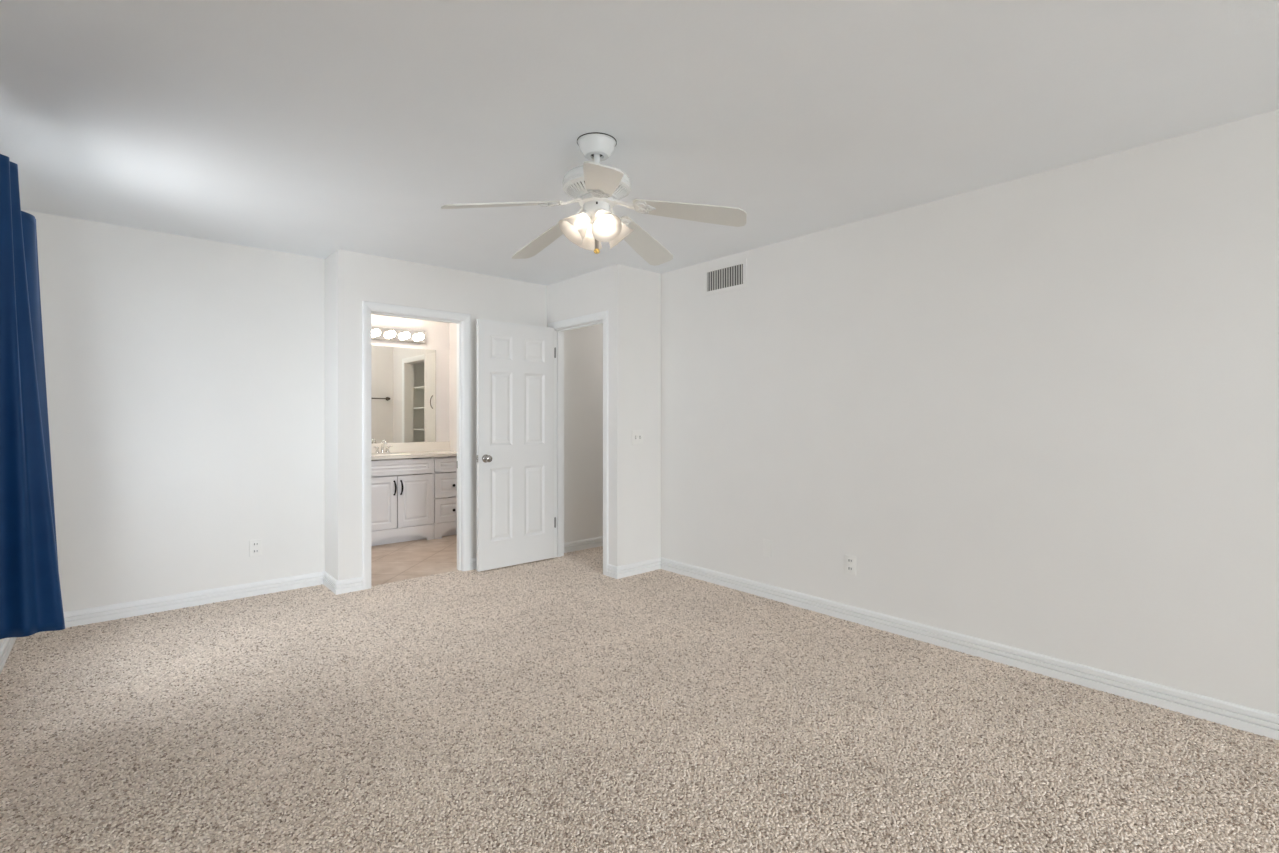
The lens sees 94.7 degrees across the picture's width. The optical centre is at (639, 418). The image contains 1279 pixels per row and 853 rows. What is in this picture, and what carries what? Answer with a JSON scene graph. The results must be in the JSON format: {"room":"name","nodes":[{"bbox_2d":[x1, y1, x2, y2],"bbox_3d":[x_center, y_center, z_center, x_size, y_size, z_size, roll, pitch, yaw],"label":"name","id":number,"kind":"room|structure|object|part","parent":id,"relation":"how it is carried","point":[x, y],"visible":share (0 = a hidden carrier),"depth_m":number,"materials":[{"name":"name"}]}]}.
{"room":"empty bedroom","nodes":[
{"label":"empty bedroom","id":0,"kind":"room"},
{"bbox_2d":[21,210,324,611],"bbox_3d":[-3.004,0.024,3.935,1.607,2.440,0.115,0,0,-42],"label":"wall","id":1,"kind":"structure","parent":0,"point":[185,376],"depth_m":3.84,"materials":[{"name":"paint"}]},
{"bbox_2d":[38,571,323,632],"bbox_3d":[-2.961,1.197,3.887,1.607,0.094,0.015,0,0,-42],"label":"baseboard","id":2,"kind":"structure","parent":1,"relation":"attached to","point":[86,616],"depth_m":3.87,"materials":[{"name":"paint"}]},
{"bbox_2d":[249,539,261,556],"bbox_3d":[-2.694,0.911,4.133,0.074,0.118,0.018,0,0,-42],"label":"wall outlet","id":3,"kind":"object","parent":1,"relation":"attached to","point":[255,546],"visible":1,"depth_m":4.13,"materials":[{"name":"beige plastic"}]},
{"bbox_2d":[325,249,354,580],"bbox_3d":[-2.781,0.024,4.982,0.115,2.440,2.085,0,0,-42],"label":"wall","id":4,"kind":"structure","parent":0,"point":[340,265],"depth_m":4.21,"materials":[{"name":"paint"}]},
{"bbox_2d":[323,571,337,593],"bbox_3d":[-2.249,1.197,4.284,0.015,0.094,0.365,0,0,-42],"label":"baseboard","id":5,"kind":"structure","parent":4,"relation":"attached to","point":[329,581],"depth_m":4.27,"materials":[{"name":"paint"}]},
{"bbox_2d":[371,314,448,442],"bbox_3d":[-2.562,0.024,6.493,2.218,2.440,0.115,0,0,-42],"label":"wall","id":6,"kind":"structure","parent":0,"point":[437,333],"depth_m":6.66,"materials":[{"name":"paint"}]},
{"bbox_2d":[371,326,425,343],"bbox_3d":[-2.694,-0.894,6.196,0.921,0.132,0.152,0,0,-42],"label":"vanity light","id":7,"kind":"object","parent":6,"relation":"attached to","point":[377,333],"visible":0.68,"depth_m":6.30,"materials":[{"name":"white glass"}]},
{"bbox_3d":[-2.730,-0.890,6.117,0.076,0.076,0.080,0,0,-42],"label":"globe bulb","id":8,"kind":"part","parent":7,"relation":"part of","materials":[{"name":"white glass"}]},
{"bbox_3d":[-2.616,-0.890,6.218,0.076,0.076,0.080,0,0,-42],"label":"globe bulb","id":9,"kind":"part","parent":7,"relation":"part of","materials":[{"name":"white glass"}]},
{"bbox_3d":[-2.502,-0.890,6.320,0.076,0.076,0.080,0,0,-42],"label":"globe bulb","id":10,"kind":"part","parent":7,"relation":"part of","materials":[{"name":"white glass"}]},
{"bbox_3d":[-2.388,-0.890,6.421,0.076,0.076,0.080,0,0,-42],"label":"globe bulb","id":11,"kind":"part","parent":7,"relation":"part of","materials":[{"name":"white glass"}]},
{"bbox_2d":[371,345,435,442],"bbox_3d":[-2.672,-0.252,6.313,0.998,1.033,0.006,0,0,-42],"label":"mirror","id":12,"kind":"object","parent":6,"relation":"attached to","point":[403,380],"visible":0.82,"depth_m":6.40,"materials":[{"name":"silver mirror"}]},
{"bbox_2d":[371,441,449,453],"bbox_3d":[-2.609,0.319,6.359,1.164,0.106,0.022,0,0,-42],"label":"backsplash","id":13,"kind":"structure","parent":6,"relation":"attached to","point":[410,446],"depth_m":6.46,"materials":[{"name":"stone"}]},
{"bbox_2d":[449,323,456,450],"bbox_3d":[-1.522,0.024,6.098,0.115,2.440,1.855,0,0,-42],"label":"wall","id":14,"kind":"structure","parent":0,"point":[452,326],"depth_m":6.67,"materials":[{"name":"paint"}]},
{"bbox_2d":[471,557,476,569],"bbox_3d":[-1.106,1.197,5.064,0.738,0.094,0.015,0,0,-42],"label":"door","id":15,"kind":"structure","parent":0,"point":[473,560],"depth_m":4.83,"materials":[{"name":"paint"}]},
{"bbox_2d":[355,252,602,577],"bbox_3d":[-0.619,0.024,5.583,3.918,2.440,0.115,0,0,-42],"label":"wall","id":16,"kind":"structure","parent":0,"point":[378,279],"depth_m":4.98,"materials":[{"name":"paint"}]},
{"bbox_2d":[336,577,362,594],"bbox_3d":[-2.070,1.197,4.209,0.183,0.094,0.015,0,0,-42],"label":"baseboard","id":17,"kind":"structure","parent":16,"relation":"attached to","point":[354,584],"depth_m":4.21,"materials":[{"name":"paint"}]},
{"bbox_2d":[362,301,470,589],"bbox_3d":[-1.731,0.197,4.585,0.833,2.093,0.132,0,0,-42],"label":"door frame","id":18,"kind":"structure","parent":16,"relation":"attached to","point":[463,321],"depth_m":4.69,"materials":[{"name":"paint"}]},
{"bbox_2d":[564,536,602,552],"bbox_3d":[0.073,1.197,6.110,2.182,0.094,0.015,0,0,-42],"label":"baseboard","id":19,"kind":"structure","parent":16,"relation":"attached to","point":[589,543],"depth_m":5.57,"materials":[{"name":"paint"}]},
{"bbox_2d":[547,264,628,565],"bbox_3d":[-0.460,0.024,4.979,0.115,2.440,1.000,0,0,-42],"label":"wall","id":20,"kind":"structure","parent":0,"point":[605,289],"depth_m":4.62,"materials":[{"name":"paint"}]},
{"bbox_2d":[476,319,555,571],"bbox_3d":[-1.031,0.217,4.972,0.744,2.026,0.169,0,0,-42],"label":"door","id":21,"kind":"structure","parent":20,"relation":"in","point":[516,521],"depth_m":4.94,"materials":[{"name":"paint"}]},
{"bbox_3d":[-1.220,0.326,4.734,0.066,0.066,0.067,0,0,-42],"label":"knob","id":22,"kind":"part","parent":21,"relation":"part of","materials":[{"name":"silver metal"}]},
{"bbox_2d":[548,311,607,575],"bbox_3d":[-0.491,0.197,5.001,0.132,2.093,0.851,0,0,-42],"label":"door frame","id":23,"kind":"structure","parent":20,"relation":"attached to","point":[598,318],"depth_m":5.25,"materials":[{"name":"paint"}]},
{"bbox_2d":[607,564,616,578],"bbox_3d":[-0.210,1.197,4.600,0.015,0.094,0.132,0,0,-42],"label":"baseboard","id":24,"kind":"structure","parent":20,"relation":"attached to","point":[611,570],"depth_m":4.60,"materials":[{"name":"paint"}]},
{"bbox_2d":[0,534,1278,852],"bbox_3d":[0.975,1.284,2.401,5.755,0.079,10.930,0,0,-42],"label":"floor","id":25,"kind":"structure","parent":0,"point":[561,704],"depth_m":2.30,"materials":[{"name":"carpet"}]},
{"bbox_2d":[371,457,433,545],"bbox_3d":[-2.564,0.826,6.015,0.746,0.842,0.590,0,0,-42],"label":"base cabinet","id":26,"kind":"object","parent":25,"relation":"on","point":[402,491],"visible":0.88,"depth_m":5.86,"materials":[{"name":"paint"}]},
{"bbox_3d":[-2.539,0.828,5.707,0.365,0.511,0.019,0,0,-42],"label":"cabinet door","id":27,"kind":"part","parent":26,"relation":"part of","materials":[{"name":"paint"}]},
{"bbox_2d":[371,441,456,460],"bbox_3d":[-2.426,0.381,6.152,1.164,0.231,0.574,0,0,-42],"label":"countertop","id":28,"kind":"structure","parent":26,"relation":"on","point":[399,451],"depth_m":6.33,"materials":[{"name":"stone"}]},
{"bbox_2d":[374,440,391,453],"bbox_3d":[-2.681,0.297,6.144,0.157,0.148,0.159,0,0,2],"label":"faucet","id":29,"kind":"object","parent":28,"relation":"on","point":[383,441],"visible":1,"depth_m":6.14,"materials":[{"name":"silver metal"}]},
{"bbox_3d":[-2.652,0.291,6.115,0.032,0.136,0.133,0,0,-42],"label":"spout","id":30,"kind":"part","parent":29,"relation":"part of","materials":[{"name":"silver metal"}]},
{"bbox_3d":[-2.261,0.828,5.954,0.364,0.511,0.019,0,0,-42],"label":"cabinet door","id":31,"kind":"part","parent":26,"relation":"part of","materials":[{"name":"paint"}]},
{"bbox_2d":[434,456,456,538],"bbox_3d":[-2.136,0.826,6.400,0.400,0.842,0.581,0,0,-42],"label":"base cabinet","id":32,"kind":"object","parent":25,"relation":"on","point":[445,468],"visible":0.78,"depth_m":6.15,"materials":[{"name":"paint"}]},
{"bbox_3d":[-1.970,0.960,6.212,0.392,0.248,0.019,0,0,-42],"label":"drawer","id":33,"kind":"part","parent":32,"relation":"part of","materials":[{"name":"paint"}]},
{"bbox_3d":[-1.970,0.699,6.212,0.392,0.253,0.019,0,0,-42],"label":"drawer","id":34,"kind":"part","parent":32,"relation":"part of","materials":[{"name":"paint"}]},
{"bbox_2d":[0,0,1278,285],"bbox_3d":[1.018,-1.256,2.439,5.870,0.120,10.930,0,0,-42],"label":"ceiling","id":35,"kind":"structure","parent":0,"point":[311,128],"depth_m":2.27,"materials":[{"name":"paint"}]},
{"bbox_2d":[441,132,746,265],"bbox_3d":[-0.180,-0.954,2.501,1.236,0.484,1.181,0,0,-6],"label":"ceiling fan","id":36,"kind":"object","parent":35,"relation":"hanging from","point":[597,188],"visible":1,"depth_m":2.49,"materials":[{"name":"metal"}]},
{"bbox_3d":[-0.551,-0.864,2.385,0.477,0.112,0.134,0,0,-24],"label":"fan blade","id":37,"kind":"part","parent":36,"relation":"part of","materials":[{"name":"laminate"}]},
{"bbox_3d":[-0.457,-0.864,2.846,0.135,0.112,0.478,0,0,-42],"label":"fan blade","id":38,"kind":"part","parent":36,"relation":"part of","materials":[{"name":"laminate"}]},
{"bbox_3d":[-0.332,-0.909,2.485,0.198,0.055,0.091,0,0,-24],"label":"blade arm","id":39,"kind":"part","parent":36,"relation":"part of","materials":[{"name":"metal"}]},
{"bbox_3d":[-0.279,-0.814,2.513,0.137,0.140,0.130,0,0,-42],"label":"lamp shade","id":40,"kind":"part","parent":36,"relation":"part of","materials":[{"name":"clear glass"}]},
{"bbox_3d":[-0.222,-0.814,2.645,0.130,0.140,0.137,0,0,-42],"label":"lamp shade","id":41,"kind":"part","parent":36,"relation":"part of","materials":[{"name":"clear glass"}]},
{"bbox_3d":[-0.185,-0.783,2.548,0.019,0.109,0.019,0,0,-42],"label":"pull handle","id":42,"kind":"part","parent":36,"relation":"part of","materials":[{"name":"metal"}]},
{"bbox_2d":[565,179,628,199],"bbox_3d":[-0.185,-0.967,2.551,0.278,0.042,0.278,0,0,-42],"label":"motor housing","id":43,"kind":"object","parent":36,"relation":"attached to","point":[574,188],"depth_m":2.49,"materials":[{"name":"metal"}]},
{"bbox_3d":[-0.168,-0.909,2.391,0.091,0.055,0.198,0,0,-6],"label":"blade arm","id":44,"kind":"part","parent":36,"relation":"part of","materials":[{"name":"metal"}]},
{"bbox_3d":[-0.157,-0.841,2.485,0.041,0.067,0.062,0,0,-42],"label":"bulb","id":45,"kind":"part","parent":36,"relation":"part of","materials":[{"name":"white glass"}]},
{"bbox_3d":[-0.141,-0.864,2.152,0.134,0.112,0.477,0,0,-6],"label":"fan blade","id":46,"kind":"part","parent":36,"relation":"part of","materials":[{"name":"laminate"}]},
{"bbox_3d":[-0.147,-0.814,2.457,0.130,0.140,0.137,0,0,-42],"label":"lamp shade","id":47,"kind":"part","parent":36,"relation":"part of","materials":[{"name":"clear glass"}]},
{"bbox_3d":[-0.104,-0.909,2.690,0.091,0.055,0.198,0,0,30],"label":"blade arm","id":48,"kind":"part","parent":36,"relation":"part of","materials":[{"name":"metal"}]},
{"bbox_3d":[-0.091,-0.814,2.588,0.137,0.140,0.130,0,0,-42],"label":"lamp shade","id":49,"kind":"part","parent":36,"relation":"part of","materials":[{"name":"white glass"}]},
{"bbox_3d":[-0.028,-0.909,2.517,0.198,0.055,0.091,0,0,12],"label":"blade arm","id":50,"kind":"part","parent":36,"relation":"part of","materials":[{"name":"metal"}]},
{"bbox_3d":[0.014,-0.864,2.899,0.134,0.112,0.477,0,0,30],"label":"fan blade","id":51,"kind":"part","parent":36,"relation":"part of","materials":[{"name":"laminate"}]},
{"bbox_3d":[0.208,-0.864,2.469,0.477,0.112,0.134,0,0,12],"label":"fan blade","id":52,"kind":"part","parent":36,"relation":"part of","materials":[{"name":"laminate"}]},
{"bbox_2d":[629,267,660,563],"bbox_3d":[0.694,0.024,5.410,2.183,2.440,0.115,0,0,-42],"label":"wall","id":53,"kind":"structure","parent":0,"point":[644,285],"depth_m":4.76,"materials":[{"name":"paint"}]},
{"bbox_2d":[632,430,642,444],"bbox_3d":[-0.011,0.153,4.695,0.116,0.116,0.021,0,0,-42],"label":"light switch","id":54,"kind":"object","parent":53,"relation":"attached to","point":[637,435],"visible":1,"depth_m":4.70,"materials":[{"name":"beige plastic"}]},
{"bbox_2d":[617,557,660,578],"bbox_3d":[0.003,1.197,4.710,0.481,0.094,0.015,0,0,-42],"label":"baseboard","id":55,"kind":"structure","parent":53,"relation":"attached to","point":[654,564],"depth_m":4.70,"materials":[{"name":"paint"}]},
{"bbox_2d":[661,110,1278,714],"bbox_3d":[2.823,0.024,1.979,0.115,2.440,7.845,0,0,-42],"label":"wall","id":56,"kind":"structure","parent":0,"point":[1037,413],"depth_m":2.93,"materials":[{"name":"paint"}]},
{"bbox_2d":[704,258,746,295],"bbox_3d":[0.629,-1.038,4.359,0.010,0.209,0.409,0,0,-42],"label":"air vent","id":57,"kind":"object","parent":56,"relation":"in","point":[731,276],"visible":1,"depth_m":4.35,"materials":[{"name":"metal"}]},
{"bbox_2d":[845,554,855,575],"bbox_3d":[1.297,0.901,3.614,0.018,0.118,0.074,0,0,-42],"label":"wall outlet","id":58,"kind":"object","parent":56,"relation":"attached to","point":[850,561],"visible":1,"depth_m":3.61,"materials":[{"name":"beige plastic"}]},
{"bbox_2d":[661,557,1278,739],"bbox_3d":[2.736,1.197,1.979,0.015,0.094,7.730,0,0,-42],"label":"baseboard","id":59,"kind":"structure","parent":56,"relation":"attached to","point":[1263,723],"depth_m":2.91,"materials":[{"name":"paint"}]},
{"bbox_3d":[-0.598,0.024,-0.076,0.115,2.440,9.310,0,0,-42],"label":"wall","id":60,"kind":"structure","parent":0,"visible":0},
{"bbox_2d":[0,637,16,673],"bbox_3d":[-0.549,1.197,-0.033,0.015,0.094,9.080,0,0,-42],"label":"baseboard","id":61,"kind":"structure","parent":60,"relation":"attached to","point":[6,646],"depth_m":3.02,"materials":[{"name":"paint"}]},
{"bbox_3d":[-2.536,-0.981,2.216,0.026,0.050,1.880,0,0,-42],"label":"curtain rod","id":62,"kind":"object","parent":60,"relation":"attached to","visible":0},
{"bbox_2d":[0,154,64,638],"bbox_3d":[-2.160,-0.078,2.013,0.252,1.856,0.986,0,0,-42],"label":"curtain","id":63,"kind":"object","parent":62,"relation":"hanging from","point":[30,589],"visible":1,"depth_m":2.27,"materials":[{"name":"blue fabric"}]}
]}

